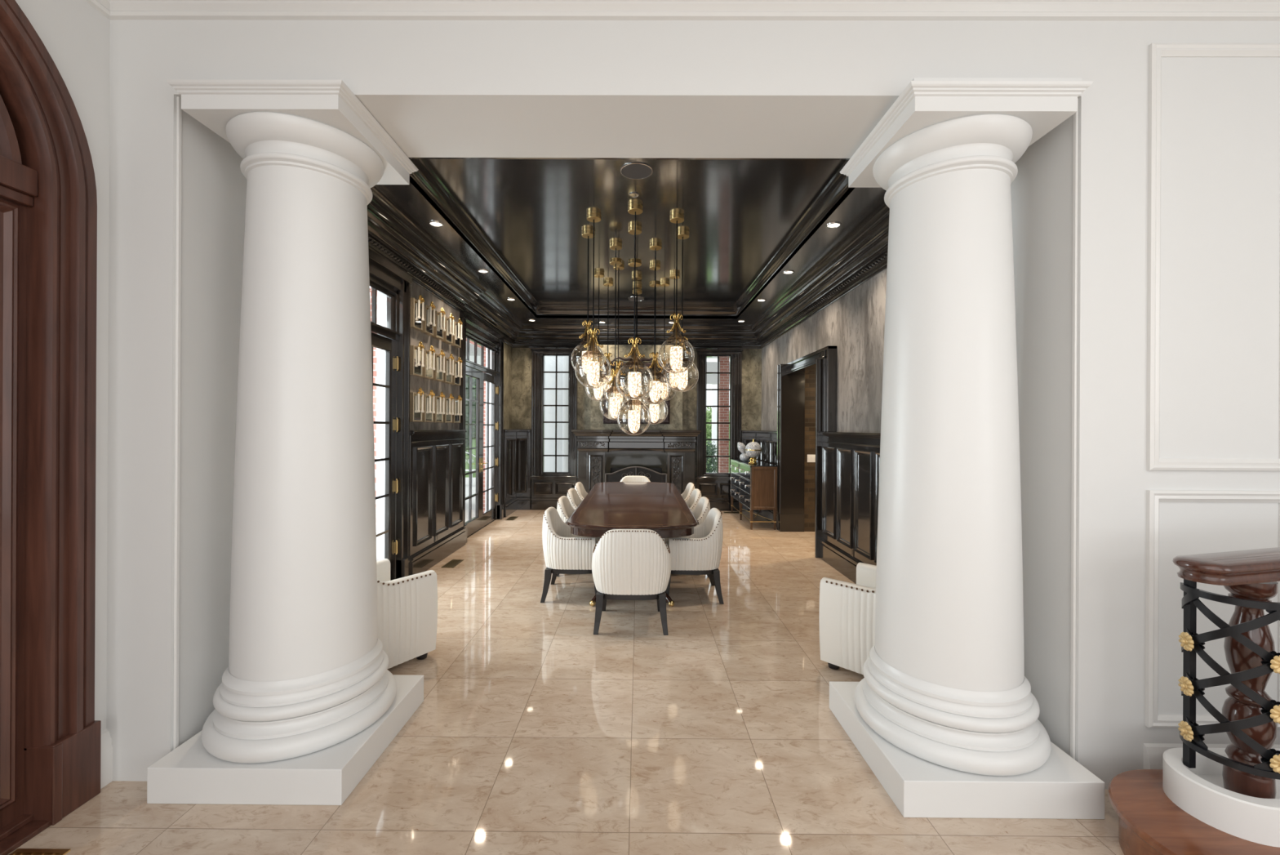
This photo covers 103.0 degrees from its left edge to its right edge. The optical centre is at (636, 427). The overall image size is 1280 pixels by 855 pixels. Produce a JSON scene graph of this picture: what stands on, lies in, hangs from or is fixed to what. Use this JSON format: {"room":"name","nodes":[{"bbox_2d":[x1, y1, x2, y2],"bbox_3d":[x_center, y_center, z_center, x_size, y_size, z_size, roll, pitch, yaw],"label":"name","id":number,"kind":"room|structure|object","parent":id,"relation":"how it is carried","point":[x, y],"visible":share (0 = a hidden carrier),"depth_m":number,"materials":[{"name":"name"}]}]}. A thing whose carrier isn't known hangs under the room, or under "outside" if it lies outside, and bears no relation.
{"room":"entrance hall","nodes":[
{"label":"entrance hall","id":0,"kind":"room"},
{"bbox_2d":[15,0,110,731],"bbox_3d":[-2.522,-0.363,-1.847,0.250,3.900,8.280,0,0,0],"label":"wall","id":1,"kind":"structure","parent":0,"point":[76,35],"depth_m":2.25,"materials":[{"name":"white paint"}]},
{"bbox_2d":[0,0,101,854],"bbox_3d":[-2.413,-0.120,1.347,0.180,3.415,1.744,0,0,0],"label":"door","id":2,"kind":"structure","parent":1,"relation":"in","point":[51,735],"depth_m":2.04,"materials":[{"name":"brown wood"}]},
{"bbox_2d":[100,728,112,788],"bbox_3d":[-2.371,1.471,2.252,0.030,0.235,0.080,0,0,0],"label":"baseboard","id":3,"kind":"structure","parent":1,"relation":"attached to","point":[106,759],"depth_m":2.27,"materials":[{"name":"white paint"}]},
{"bbox_2d":[84,0,1279,21],"bbox_3d":[0.905,-1.917,-1.865,6.590,0.194,8.280,0,0,0],"label":"trim","id":4,"kind":"structure","parent":1,"relation":"attached to","point":[326,10],"depth_m":2.26,"materials":[{"name":"white paint"}]},
{"bbox_2d":[369,292,480,364],"bbox_3d":[-4.134,-1.621,7.521,2.840,0.400,13.000,0,0,0],"label":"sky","id":5,"kind":"structure","parent":0,"point":[471,345],"depth_m":11.36,"materials":[{"name":"white"}]},
{"bbox_2d":[369,288,485,524],"bbox_3d":[-2.659,-0.363,6.428,0.115,3.900,7.170,0,0,0],"label":"wall","id":6,"kind":"structure","parent":0,"point":[375,350],"depth_m":5.20,"materials":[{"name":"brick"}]},
{"bbox_2d":[376,292,491,559],"bbox_3d":[-2.580,0.102,6.118,0.100,2.970,5.470,0,0,0],"label":"window","id":7,"kind":"structure","parent":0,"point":[381,299],"depth_m":5.16,"materials":[{"name":"white glass"}]},
{"bbox_2d":[409,281,459,430],"bbox_3d":[-2.441,-0.162,6.122,0.054,3.100,1.620,0,0,0],"label":"wall","id":8,"kind":"structure","parent":0,"point":[415,382],"depth_m":6.04,"materials":[{"name":"grey paint"}]},
{"bbox_2d":[409,341,424,376],"bbox_3d":[-2.361,-0.753,5.512,0.105,0.373,0.224,0,0,0],"label":"wall sconce","id":9,"kind":"object","parent":8,"relation":"attached to","point":[416,353],"visible":1,"depth_m":5.46,"materials":[{"name":"gold metal"}]},
{"bbox_2d":[414,347,421,374],"bbox_3d":[-2.368,-0.722,5.512,0.004,0.276,0.190,0,0,0],"label":"mirror glass","id":10,"kind":"object","parent":9,"relation":"attached to","point":[417,368],"depth_m":5.50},
{"bbox_2d":[409,387,424,422],"bbox_3d":[-2.364,-0.253,5.512,0.105,0.373,0.224,0,0,0],"label":"wall sconce","id":11,"kind":"object","parent":8,"relation":"attached to","point":[416,400],"visible":1,"depth_m":5.47,"materials":[{"name":"gold metal"}]},
{"bbox_2d":[413,394,421,420],"bbox_3d":[-2.370,-0.222,5.512,0.004,0.276,0.190,0,0,0],"label":"mirror glass","id":12,"kind":"object","parent":11,"relation":"attached to","point":[417,415],"depth_m":5.49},
{"bbox_2d":[410,294,424,330],"bbox_3d":[-2.359,-1.258,5.512,0.105,0.373,0.224,0,0,0],"label":"wall sconce","id":13,"kind":"object","parent":8,"relation":"attached to","point":[417,306],"visible":1,"depth_m":5.46,"materials":[{"name":"gold metal"}]},
{"bbox_2d":[414,300,421,328],"bbox_3d":[-2.365,-1.227,5.512,0.004,0.276,0.190,0,0,0],"label":"mirror glass","id":14,"kind":"object","parent":13,"relation":"attached to","point":[417,321],"depth_m":5.49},
{"bbox_2d":[420,345,435,378],"bbox_3d":[-2.360,-0.753,5.812,0.105,0.373,0.224,0,0,0],"label":"wall sconce","id":15,"kind":"object","parent":8,"relation":"attached to","point":[428,355],"visible":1,"depth_m":5.78,"materials":[{"name":"gold metal"}]},
{"bbox_2d":[426,351,432,377],"bbox_3d":[-2.366,-0.722,5.812,0.004,0.276,0.190,0,0,0],"label":"mirror glass","id":16,"kind":"object","parent":15,"relation":"attached to","point":[428,371],"depth_m":5.80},
{"bbox_2d":[421,301,435,335],"bbox_3d":[-2.357,-1.258,5.812,0.105,0.373,0.224,0,0,0],"label":"wall sconce","id":17,"kind":"object","parent":8,"relation":"attached to","point":[428,323],"visible":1,"depth_m":5.78,"materials":[{"name":"gold metal"}]},
{"bbox_2d":[426,306,432,333],"bbox_3d":[-2.364,-1.227,5.812,0.004,0.276,0.190,0,0,0],"label":"mirror glass","id":18,"kind":"object","parent":17,"relation":"attached to","point":[428,326],"depth_m":5.78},
{"bbox_2d":[422,389,435,422],"bbox_3d":[-2.362,-0.253,5.812,0.105,0.373,0.224,0,0,0],"label":"wall sconce","id":19,"kind":"object","parent":8,"relation":"attached to","point":[428,400],"visible":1,"depth_m":5.77,"materials":[{"name":"gold metal"}]},
{"bbox_2d":[426,395,431,420],"bbox_3d":[-2.369,-0.222,5.812,0.004,0.276,0.190,0,0,0],"label":"mirror glass","id":20,"kind":"object","parent":19,"relation":"attached to","point":[428,415],"depth_m":5.79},
{"bbox_2d":[431,307,445,340],"bbox_3d":[-2.356,-1.258,6.112,0.105,0.373,0.224,0,0,0],"label":"wall sconce","id":21,"kind":"object","parent":8,"relation":"attached to","point":[439,329],"visible":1,"depth_m":6.08,"materials":[{"name":"gold metal"}]},
{"bbox_2d":[436,312,442,337],"bbox_3d":[-2.362,-1.227,6.112,0.004,0.276,0.190,0,0,0],"label":"mirror glass","id":22,"kind":"object","parent":21,"relation":"attached to","point":[439,332],"depth_m":6.08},
{"bbox_2d":[431,349,445,381],"bbox_3d":[-2.358,-0.753,6.112,0.105,0.373,0.224,0,0,0],"label":"wall sconce","id":23,"kind":"object","parent":8,"relation":"attached to","point":[439,370],"visible":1,"depth_m":6.08,"materials":[{"name":"gold metal"}]},
{"bbox_2d":[433,391,444,422],"bbox_3d":[-2.361,-0.253,6.112,0.105,0.373,0.224,0,0,0],"label":"wall sconce","id":24,"kind":"object","parent":8,"relation":"attached to","point":[439,406],"visible":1,"depth_m":6.07,"materials":[{"name":"white glass"}]},
{"bbox_2d":[441,392,453,422],"bbox_3d":[-2.359,-0.253,6.412,0.105,0.373,0.224,0,0,0],"label":"wall sconce","id":25,"kind":"object","parent":8,"relation":"attached to","point":[449,402],"visible":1,"depth_m":6.38,"materials":[{"name":"white glass"}]},
{"bbox_2d":[441,313,454,344],"bbox_3d":[-2.354,-1.258,6.412,0.105,0.373,0.224,0,0,0],"label":"wall sconce","id":26,"kind":"object","parent":8,"relation":"attached to","point":[449,322],"visible":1,"depth_m":6.38,"materials":[{"name":"gold metal"}]},
{"bbox_2d":[441,353,454,383],"bbox_3d":[-2.357,-0.753,6.412,0.105,0.373,0.224,0,0,0],"label":"wall sconce","id":27,"kind":"object","parent":8,"relation":"attached to","point":[449,362],"visible":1,"depth_m":6.38,"materials":[{"name":"gold metal"}]},
{"bbox_2d":[450,318,462,347],"bbox_3d":[-2.353,-1.258,6.712,0.105,0.373,0.224,0,0,0],"label":"wall sconce","id":28,"kind":"object","parent":8,"relation":"attached to","point":[457,338],"visible":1,"depth_m":6.68,"materials":[{"name":"gold metal"}]},
{"bbox_2d":[450,356,462,385],"bbox_3d":[-2.355,-0.753,6.712,0.105,0.373,0.224,0,0,0],"label":"wall sconce","id":29,"kind":"object","parent":8,"relation":"attached to","point":[457,375],"visible":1,"depth_m":6.68,"materials":[{"name":"gold metal"}]},
{"bbox_2d":[452,394,462,422],"bbox_3d":[-2.358,-0.253,6.712,0.105,0.373,0.224,0,0,0],"label":"wall sconce","id":30,"kind":"object","parent":8,"relation":"attached to","point":[457,402],"visible":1,"depth_m":6.69,"materials":[{"name":"glass"}]},
{"bbox_2d":[367,185,889,348],"bbox_3d":[-0.009,-1.763,6.415,4.900,0.395,7.170,0,0,0],"label":"trim","id":31,"kind":"structure","parent":8,"relation":"attached to","point":[393,235],"depth_m":6.37,"materials":[{"name":"black paint"}]},
{"bbox_2d":[503,342,511,429],"bbox_3d":[-2.531,-0.363,6.428,0.130,3.900,7.170,0,0,0],"label":"wall","id":32,"kind":"structure","parent":0,"point":[507,348],"depth_m":9.67,"materials":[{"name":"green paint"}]},
{"bbox_2d":[368,248,412,580],"bbox_3d":[-2.481,0.003,4.282,0.255,3.170,2.100,0,0,0],"label":"door","id":33,"kind":"structure","parent":32,"relation":"in","point":[386,278],"depth_m":5.14,"materials":[{"name":"black paint"}]},
{"bbox_2d":[408,429,466,574],"bbox_3d":[-2.396,0.805,6.122,0.156,1.565,1.620,0,0,0],"label":"trim","id":34,"kind":"structure","parent":32,"relation":"attached to","point":[436,455],"depth_m":5.92,"materials":[{"name":"black paint"}]},
{"bbox_2d":[459,311,504,542],"bbox_3d":[-2.463,0.003,7.962,0.255,3.170,2.080,0,0,0],"label":"door","id":35,"kind":"structure","parent":32,"relation":"in","point":[473,330],"depth_m":8.03,"materials":[{"name":"black paint"}]},
{"bbox_2d":[502,429,518,517],"bbox_3d":[-2.379,0.806,9.462,0.156,1.565,0.860,0,0,0],"label":"trim","id":36,"kind":"structure","parent":32,"relation":"attached to","point":[509,458],"depth_m":9.38,"materials":[{"name":"black paint"}]},
{"bbox_2d":[544,355,563,471],"bbox_3d":[-2.189,-0.146,12.061,2.700,3.730,0.100,0,0,0],"label":"wall","id":37,"kind":"structure","parent":0,"point":[549,361],"depth_m":12.01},
{"bbox_2d":[7,509,1124,854],"bbox_3d":[1.627,1.668,2.092,8.750,0.120,16.200,0,0,0],"label":"floor","id":38,"kind":"structure","parent":0,"point":[533,731],"depth_m":2.56,"materials":[{"name":"beige stone"}]},
{"bbox_2d":[8,848,71,854],"bbox_3d":[-2.229,1.586,1.764,0.200,0.006,0.305,0,0,0],"label":"floor vent","id":39,"kind":"object","parent":38,"relation":"in","point":[19,851],"visible":1,"depth_m":1.90,"materials":[{"name":"gold metal"}]},
{"bbox_2d":[146,79,423,804],"bbox_3d":[-1.649,0.047,2.564,0.826,3.089,0.826,0,0,0],"label":"column","id":40,"kind":"structure","parent":38,"relation":"on","point":[307,700],"depth_m":2.31,"materials":[{"name":"white paint"}]},
{"bbox_2d":[376,558,437,668],"bbox_3d":[-1.829,1.161,3.451,0.679,0.860,0.659,0,0,33],"label":"armchair","id":41,"kind":"object","parent":38,"relation":"on","point":[407,606],"visible":0.26,"depth_m":3.36,"materials":[{"name":"white fabric"}]},
{"bbox_2d":[556,495,575,576],"bbox_3d":[-0.605,1.190,5.763,0.569,0.815,0.650,0,0,0],"label":"dining chair","id":42,"kind":"object","parent":38,"relation":"on","point":[565,509],"visible":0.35,"depth_m":5.60,"materials":[{"name":"white fabric"}]},
{"bbox_2d":[540,506,600,602],"bbox_3d":[-0.609,1.190,4.933,0.569,0.815,0.650,0,0,0],"label":"dining chair","id":43,"kind":"object","parent":38,"relation":"on","point":[565,552],"visible":0.85,"depth_m":4.64,"materials":[{"name":"white fabric"}]},
{"bbox_2d":[566,487,582,509],"bbox_3d":[-0.601,1.190,6.533,0.569,0.815,0.650,0,0,0],"label":"dining chair","id":44,"kind":"object","parent":38,"relation":"on","point":[573,496],"visible":0.23,"depth_m":6.48,"materials":[{"name":"fabric"}]},
{"bbox_2d":[591,528,671,635],"bbox_3d":[-0.040,1.192,4.198,0.650,0.815,0.569,0,0,0],"label":"dining chair","id":45,"kind":"object","parent":38,"relation":"on","point":[628,564],"visible":1,"depth_m":3.94,"materials":[{"name":"white fabric"}]},
{"bbox_2d":[565,481,698,606],"bbox_3d":[-0.030,1.218,6.120,1.190,0.764,3.660,0,0,0],"label":"dining table","id":46,"kind":"object","parent":38,"relation":"on","point":[660,508],"visible":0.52,"depth_m":5.10,"materials":[{"name":"brown wood"}]},
{"bbox_2d":[619,475,650,481],"bbox_3d":[-0.020,1.192,8.138,0.650,0.815,0.569,0,0,0],"label":"dining chair","id":47,"kind":"object","parent":38,"relation":"on","point":[627,478],"visible":0.07,"depth_m":8.35,"materials":[{"name":"fabric"}]},
{"bbox_2d":[571,429,701,493],"bbox_3d":[-0.003,0.818,9.643,2.420,1.565,0.885,0,0,0],"label":"fireplace","id":48,"kind":"object","parent":38,"relation":"on","point":[601,452],"visible":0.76,"depth_m":9.60,"materials":[{"name":"black paint"}]},
{"bbox_2d":[604,466,666,482],"bbox_3d":[-0.005,1.155,9.470,1.160,0.889,0.120,0,0,0],"label":"fire screen","id":49,"kind":"object","parent":48,"relation":"on","point":[653,476],"visible":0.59,"depth_m":9.48,"materials":[{"name":"black metal"}]},
{"bbox_2d":[571,429,701,436],"bbox_3d":[0.001,0.098,9.773,2.420,0.125,0.625,0,0,0],"label":"mantel shelf","id":50,"kind":"object","parent":48,"relation":"attached to","point":[579,433],"depth_m":9.52,"materials":[{"name":"black paint"}]},
{"bbox_2d":[662,496,710,577],"bbox_3d":[0.540,1.195,5.757,0.569,0.815,0.650,0,0,0],"label":"dining chair","id":51,"kind":"object","parent":38,"relation":"on","point":[700,512],"visible":0.26,"depth_m":5.58,"materials":[{"name":"white fabric"}]},
{"bbox_2d":[685,488,701,511],"bbox_3d":[0.544,1.195,6.527,0.569,0.815,0.650,0,0,0],"label":"dining chair","id":52,"kind":"object","parent":38,"relation":"on","point":[695,495],"visible":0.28,"depth_m":6.48,"materials":[{"name":"fabric"}]},
{"bbox_2d":[665,507,724,604],"bbox_3d":[0.536,1.195,4.927,0.569,0.815,0.650,0,0,0],"label":"dining chair","id":53,"kind":"object","parent":38,"relation":"on","point":[700,553],"visible":0.81,"depth_m":4.64,"materials":[{"name":"white fabric"}]},
{"bbox_2d":[730,458,777,529],"bbox_3d":[1.998,1.101,8.899,0.451,1.018,1.742,0,0,0],"label":"dresser","id":54,"kind":"object","parent":38,"relation":"on","point":[754,486],"visible":0.98,"depth_m":8.04,"materials":[{"name":"brown wood"}]},
{"bbox_2d":[745,438,761,463],"bbox_3d":[1.925,0.383,8.370,0.274,0.418,0.274,0,0,0],"label":"globe","id":55,"kind":"object","parent":54,"relation":"on","point":[753,449],"visible":1,"depth_m":8.29,"materials":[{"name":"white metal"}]},
{"bbox_2d":[818,562,876,675],"bbox_3d":[1.678,1.178,3.400,0.679,0.860,0.659,0,0,-43],"label":"armchair","id":56,"kind":"object","parent":38,"relation":"on","point":[846,615],"visible":0.24,"depth_m":3.28,"materials":[{"name":"white fabric"}]},
{"bbox_2d":[829,77,1105,818],"bbox_3d":[1.524,0.063,2.508,0.826,3.089,0.826,0,0,0],"label":"column","id":57,"kind":"structure","parent":38,"relation":"on","point":[944,713],"depth_m":2.25,"materials":[{"name":"white paint"}]},
{"bbox_2d":[1108,546,1279,854],"bbox_3d":[2.694,0.981,1.786,1.820,1.265,0.680,0,0,0],"label":"staircase","id":58,"kind":"structure","parent":38,"relation":"on","point":[1203,800],"depth_m":1.84,"materials":[{"name":"brown wood"}]},
{"bbox_2d":[408,157,849,159],"bbox_3d":[-0.034,-0.350,2.820,5.400,3.900,0.020,0,0,0],"label":"wall","id":59,"kind":"structure","parent":0,"point":[408,157],"depth_m":2.82,"materials":[{"name":"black paint"}]},
{"bbox_2d":[375,159,886,325],"bbox_3d":[-0.007,-2.155,6.515,5.300,0.390,7.370,0,0,0],"label":"ceiling","id":60,"kind":"structure","parent":0,"point":[737,214],"depth_m":5.27,"materials":[{"name":"black paint"}]},
{"bbox_2d":[570,229,604,375],"bbox_3d":[-0.528,-1.507,5.573,0.364,1.872,0.364,0,0,0],"label":"globe pendant","id":61,"kind":"object","parent":60,"relation":"hanging from","point":[587,233],"visible":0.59,"depth_m":5.54,"materials":[{"name":"clear glass"}]},
{"bbox_2d":[574,211,611,388],"bbox_3d":[-0.432,-1.336,5.132,0.364,1.872,0.364,0,0,0],"label":"globe pendant","id":62,"kind":"object","parent":60,"relation":"hanging from","point":[593,366],"visible":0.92,"depth_m":5.10,"materials":[{"name":"clear glass"}]},
{"bbox_2d":[585,271,611,400],"bbox_3d":[-0.521,-1.307,7.053,0.364,1.872,0.364,0,0,0],"label":"globe pendant","id":63,"kind":"object","parent":60,"relation":"hanging from","point":[598,392],"visible":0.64,"depth_m":7.01,"materials":[{"name":"clear glass"}]},
{"bbox_2d":[600,280,619,393],"bbox_3d":[-0.416,-1.436,7.482,0.364,1.872,0.364,0,0,0],"label":"globe pendant","id":64,"kind":"object","parent":60,"relation":"hanging from","point":[608,283],"visible":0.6,"depth_m":7.45,"materials":[{"name":"clear glass"}]},
{"bbox_2d":[599,241,630,419],"bbox_3d":[-0.244,-1.119,5.941,0.364,2.054,0.364,0,0,0],"label":"globe pendant","id":65,"kind":"object","parent":60,"relation":"hanging from","point":[615,402],"visible":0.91,"depth_m":5.91,"materials":[{"name":"clear glass"}]},
{"bbox_2d":[604,263,626,406],"bbox_3d":[-0.237,-1.215,6.701,0.364,1.872,0.364,0,0,0],"label":"globe pendant","id":66,"kind":"object","parent":60,"relation":"hanging from","point":[620,267],"visible":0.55,"depth_m":6.68,"materials":[{"name":"clear glass"}]},
{"bbox_2d":[409,159,853,319],"bbox_3d":[-0.005,-2.050,6.385,3.585,0.188,5.470,0,0,0],"label":"trim","id":67,"kind":"structure","parent":60,"relation":"attached to","point":[425,177],"depth_m":5.86,"materials":[{"name":"black paint"}]},
{"bbox_2d":[617,225,650,435],"bbox_3d":[-0.020,-1.034,5.460,0.364,2.222,0.364,0,0,0],"label":"globe pendant","id":68,"kind":"object","parent":60,"relation":"hanging from","point":[633,416],"visible":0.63,"depth_m":5.41,"materials":[{"name":"clear glass"}]},
{"bbox_2d":[615,203,653,399],"bbox_3d":[-0.014,-1.209,4.940,0.364,1.872,0.364,0,0,0],"label":"globe pendant","id":69,"kind":"object","parent":60,"relation":"hanging from","point":[633,378],"visible":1,"depth_m":4.91,"materials":[{"name":"clear glass"}]},
{"bbox_2d":[622,273,648,397],"bbox_3d":[0.000,-1.354,7.160,0.364,1.872,0.364,0,0,0],"label":"globe pendant","id":70,"kind":"object","parent":60,"relation":"hanging from","point":[638,277],"visible":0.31,"depth_m":7.14,"materials":[{"name":"clear glass"}]},
{"bbox_2d":[620,162,653,179],"bbox_3d":[0.002,-2.140,4.245,0.272,0.009,0.272,0,0,0],"label":"ceiling speaker","id":71,"kind":"object","parent":60,"relation":"attached to","point":[635,171],"visible":1,"depth_m":4.24,"materials":[{"name":"silver metal"}]},
{"bbox_2d":[624,284,648,413],"bbox_3d":[0.007,-1.171,7.650,0.364,1.947,0.364,0,0,0],"label":"globe pendant","id":72,"kind":"object","parent":60,"relation":"hanging from","point":[637,407],"visible":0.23,"depth_m":7.61,"materials":[{"name":"clear glass"}]},
{"bbox_2d":[640,262,667,424],"bbox_3d":[0.240,-1.095,6.699,0.364,2.097,0.364,0,0,0],"label":"globe pendant","id":73,"kind":"object","parent":60,"relation":"hanging from","point":[654,409],"visible":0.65,"depth_m":6.65,"materials":[{"name":"glass"}]},
{"bbox_2d":[640,241,670,404],"bbox_3d":[0.220,-1.213,5.939,0.364,1.872,0.364,0,0,0],"label":"globe pendant","id":74,"kind":"object","parent":60,"relation":"hanging from","point":[655,393],"visible":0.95,"depth_m":5.91,"materials":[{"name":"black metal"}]},
{"bbox_2d":[657,280,676,400],"bbox_3d":[0.412,-1.332,7.478,0.364,1.872,0.364,0,0,0],"label":"globe pendant","id":75,"kind":"object","parent":60,"relation":"hanging from","point":[664,389],"visible":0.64,"depth_m":7.44,"materials":[{"name":"glass"}]},
{"bbox_2d":[661,272,683,389],"bbox_3d":[0.529,-1.471,7.098,0.364,1.872,0.364,0,0,0],"label":"globe pendant","id":76,"kind":"object","parent":60,"relation":"hanging from","point":[673,275],"visible":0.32,"depth_m":7.06,"materials":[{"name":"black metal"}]},
{"bbox_2d":[657,213,694,373],"bbox_3d":[0.408,-1.487,5.148,0.364,1.872,0.364,0,0,0],"label":"globe pendant","id":77,"kind":"object","parent":60,"relation":"hanging from","point":[676,352],"visible":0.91,"depth_m":5.11,"materials":[{"name":"clear glass"}]},
{"bbox_2d":[665,230,698,391],"bbox_3d":[0.504,-1.331,5.588,0.364,1.872,0.364,0,0,0],"label":"globe pendant","id":78,"kind":"object","parent":60,"relation":"hanging from","point":[682,379],"visible":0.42,"depth_m":5.55,"materials":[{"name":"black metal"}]},
{"bbox_2d":[590,344,682,430],"bbox_3d":[0.006,-0.780,9.900,1.770,1.640,0.199,0,0,0],"label":"wall","id":79,"kind":"structure","parent":0,"point":[676,401],"depth_m":9.80,"materials":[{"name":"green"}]},
{"bbox_2d":[603,356,670,423],"bbox_3d":[0.005,-0.723,9.764,1.280,1.285,0.073,0,0,0],"label":"framed mirror","id":80,"kind":"object","parent":79,"relation":"attached to","point":[664,410],"visible":0.41,"depth_m":9.78,"materials":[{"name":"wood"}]},
{"bbox_2d":[608,367,665,418],"bbox_3d":[0.005,-0.670,9.787,1.120,1.020,0.002,0,0,0],"label":"mirror glass","id":81,"kind":"object","parent":80,"relation":"attached to","point":[624,411],"depth_m":9.79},
{"bbox_2d":[511,347,761,488],"bbox_3d":[0.002,-0.350,10.100,5.300,3.900,0.200,0,0,0],"label":"wall","id":82,"kind":"structure","parent":0,"point":[751,393],"depth_m":10.00,"materials":[{"name":"paint"}]},
{"bbox_2d":[515,429,531,509],"bbox_3d":[-2.254,0.806,9.943,0.400,1.565,0.136,0,0,0],"label":"trim","id":83,"kind":"structure","parent":82,"relation":"attached to","point":[523,437],"depth_m":9.91,"materials":[{"name":"black paint"}]},
{"bbox_2d":[528,347,579,510],"bbox_3d":[-1.592,-0.098,9.958,0.955,3.380,0.300,0,0,0],"label":"window","id":84,"kind":"structure","parent":82,"relation":"in","point":[547,487],"depth_m":9.91,"materials":[{"name":"black paint"}]},
{"bbox_2d":[694,348,744,511],"bbox_3d":[1.603,-0.082,9.942,0.935,3.380,0.300,0,0,0],"label":"window","id":85,"kind":"structure","parent":82,"relation":"in","point":[716,486],"depth_m":9.89,"materials":[{"name":"black paint"}]},
{"bbox_2d":[741,430,755,511],"bbox_3d":[2.243,0.829,9.921,0.405,1.565,0.136,0,0,0],"label":"trim","id":86,"kind":"structure","parent":82,"relation":"attached to","point":[747,436],"depth_m":9.89,"materials":[{"name":"black paint"}]},
{"bbox_2d":[106,19,1279,789],"bbox_3d":[0.740,-0.346,2.541,6.950,3.900,0.530,0,0,0],"label":"wall","id":87,"kind":"structure","parent":0,"point":[673,89],"depth_m":2.29,"materials":[{"name":"white paint"}]},
{"bbox_2d":[173,96,1078,759],"bbox_3d":[-0.056,0.055,2.301,4.065,3.090,0.018,0,0,0],"label":"trim","id":88,"kind":"structure","parent":87,"relation":"attached to","point":[179,111],"depth_m":2.30,"materials":[{"name":"white paint"}]},
{"bbox_2d":[1143,742,1279,768],"bbox_3d":[3.231,1.513,2.249,1.945,0.207,0.030,0,0,0],"label":"baseboard","id":89,"kind":"structure","parent":87,"relation":"attached to","point":[1153,752],"depth_m":2.25,"materials":[{"name":"white paint"}]},
{"bbox_2d":[1145,489,1279,728],"bbox_3d":[2.588,0.803,2.256,0.638,1.050,0.022,0,0,0],"label":"trim","id":90,"kind":"structure","parent":87,"relation":"attached to","point":[1153,719],"depth_m":2.25,"materials":[{"name":"white paint"}]},
{"bbox_2d":[1146,42,1279,471],"bbox_3d":[2.596,-0.757,2.256,0.638,1.890,0.022,0,0,0],"label":"trim","id":91,"kind":"structure","parent":87,"relation":"attached to","point":[1157,51],"depth_m":2.25,"materials":[{"name":"white paint"}]},
{"bbox_2d":[706,356,719,384],"bbox_3d":[2.060,-0.100,11.865,3.200,3.680,3.250,0,0,0],"label":"sky","id":92,"kind":"structure","parent":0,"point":[712,366],"depth_m":12.99,"materials":[{"name":"white"}]},
{"bbox_2d":[718,356,728,472],"bbox_3d":[4.039,-0.090,12.705,4.050,3.680,1.050,0,0,0],"label":"brick pier","id":93,"kind":"object","parent":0,"point":[723,412],"visible":0.21,"depth_m":12.94,"materials":[{"name":"red brick"}]},
{"bbox_2d":[804,370,815,531],"bbox_3d":[3.623,0.218,6.817,2.020,2.800,2.470,0,0,0],"label":"wall","id":94,"kind":"structure","parent":0,"point":[810,378],"depth_m":7.94,"materials":[{"name":"brown wood"}]},
{"bbox_2d":[761,267,887,432],"bbox_3d":[2.524,-0.337,6.402,0.180,3.900,7.170,0,0,0],"label":"wall","id":95,"kind":"structure","parent":0,"point":[855,322],"depth_m":5.83,"materials":[{"name":"grey paint"}]},
{"bbox_2d":[754,430,777,526],"bbox_3d":[2.360,0.829,8.993,0.161,1.565,1.750,0,0,0],"label":"trim","id":96,"kind":"structure","parent":95,"relation":"attached to","point":[767,439],"depth_m":8.91,"materials":[{"name":"black paint"}]},
{"bbox_2d":[777,345,836,557],"bbox_3d":[2.422,0.307,7.128,0.385,2.610,1.900,0,0,0],"label":"trim","id":97,"kind":"structure","parent":95,"relation":"attached to","point":[791,375],"depth_m":7.92,"materials":[{"name":"black paint"}]},
{"bbox_2d":[818,431,880,583],"bbox_3d":[2.339,0.829,4.668,0.161,1.565,3.300,0,0,0],"label":"trim","id":98,"kind":"structure","parent":95,"relation":"attached to","point":[851,460],"depth_m":5.47,"materials":[{"name":"black paint"}]},
{"label":"outside","id":99,"kind":"structure","parent":0,"visible":0},
{"bbox_2d":[465,409,711,477],"bbox_3d":[-14.844,-0.004,31.325,90.000,3.340,27.500,0,0,0],"label":"lawn","id":100,"kind":"structure","parent":99,"point":[473,443],"depth_m":22.93,"materials":[{"name":"plant"}]},
{"bbox_2d":[465,376,475,456],"bbox_3d":[-7.885,-1.428,22.355,1.958,6.296,2.056,0,0,15],"label":"palm tree","id":101,"kind":"object","parent":100,"relation":"on","point":[473,403],"visible":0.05,"depth_m":22.26,"materials":[{"name":"green plant"}]},
{"bbox_2d":[706,406,711,439],"bbox_3d":[4.426,0.274,29.980,3.112,3.147,3.230,0,0,0],"label":"leafy tree","id":102,"kind":"object","parent":100,"relation":"on","point":[708,418],"visible":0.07,"depth_m":29.23,"materials":[{"name":"green plant"}]},
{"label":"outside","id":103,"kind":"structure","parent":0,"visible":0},
{"bbox_2d":[465,477,475,521],"bbox_3d":[-21.360,1.683,4.857,37.250,0.120,25.500,0,0,0],"label":"patio","id":104,"kind":"structure","parent":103,"point":[467,479],"depth_m":12.35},
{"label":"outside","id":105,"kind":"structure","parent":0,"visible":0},
{"bbox_3d":[4.685,1.813,13.827,14.750,0.120,7.300,0,0,0],"label":"patio","id":106,"kind":"object","parent":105,"visible":0},
{"bbox_2d":[561,355,568,471],"bbox_3d":[-1.561,0.022,11.758,0.400,3.400,0.400,0,0,0],"label":"porch column","id":107,"kind":"structure","parent":106,"relation":"on","point":[566,358],"depth_m":11.63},
{"bbox_2d":[706,437,716,472],"bbox_3d":[2.058,1.006,14.389,0.666,1.493,0.774,0,0,0],"label":"shrub","id":108,"kind":"object","parent":106,"relation":"on","point":[711,451],"visible":0.35,"depth_m":14.24,"materials":[{"name":"green plant"}]},
{"bbox_2d":[711,384,717,472],"bbox_3d":[2.500,-0.022,15.988,0.320,3.530,0.320,0,0,0],"label":"porch post","id":109,"kind":"object","parent":106,"relation":"on","point":[714,393],"visible":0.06,"depth_m":15.87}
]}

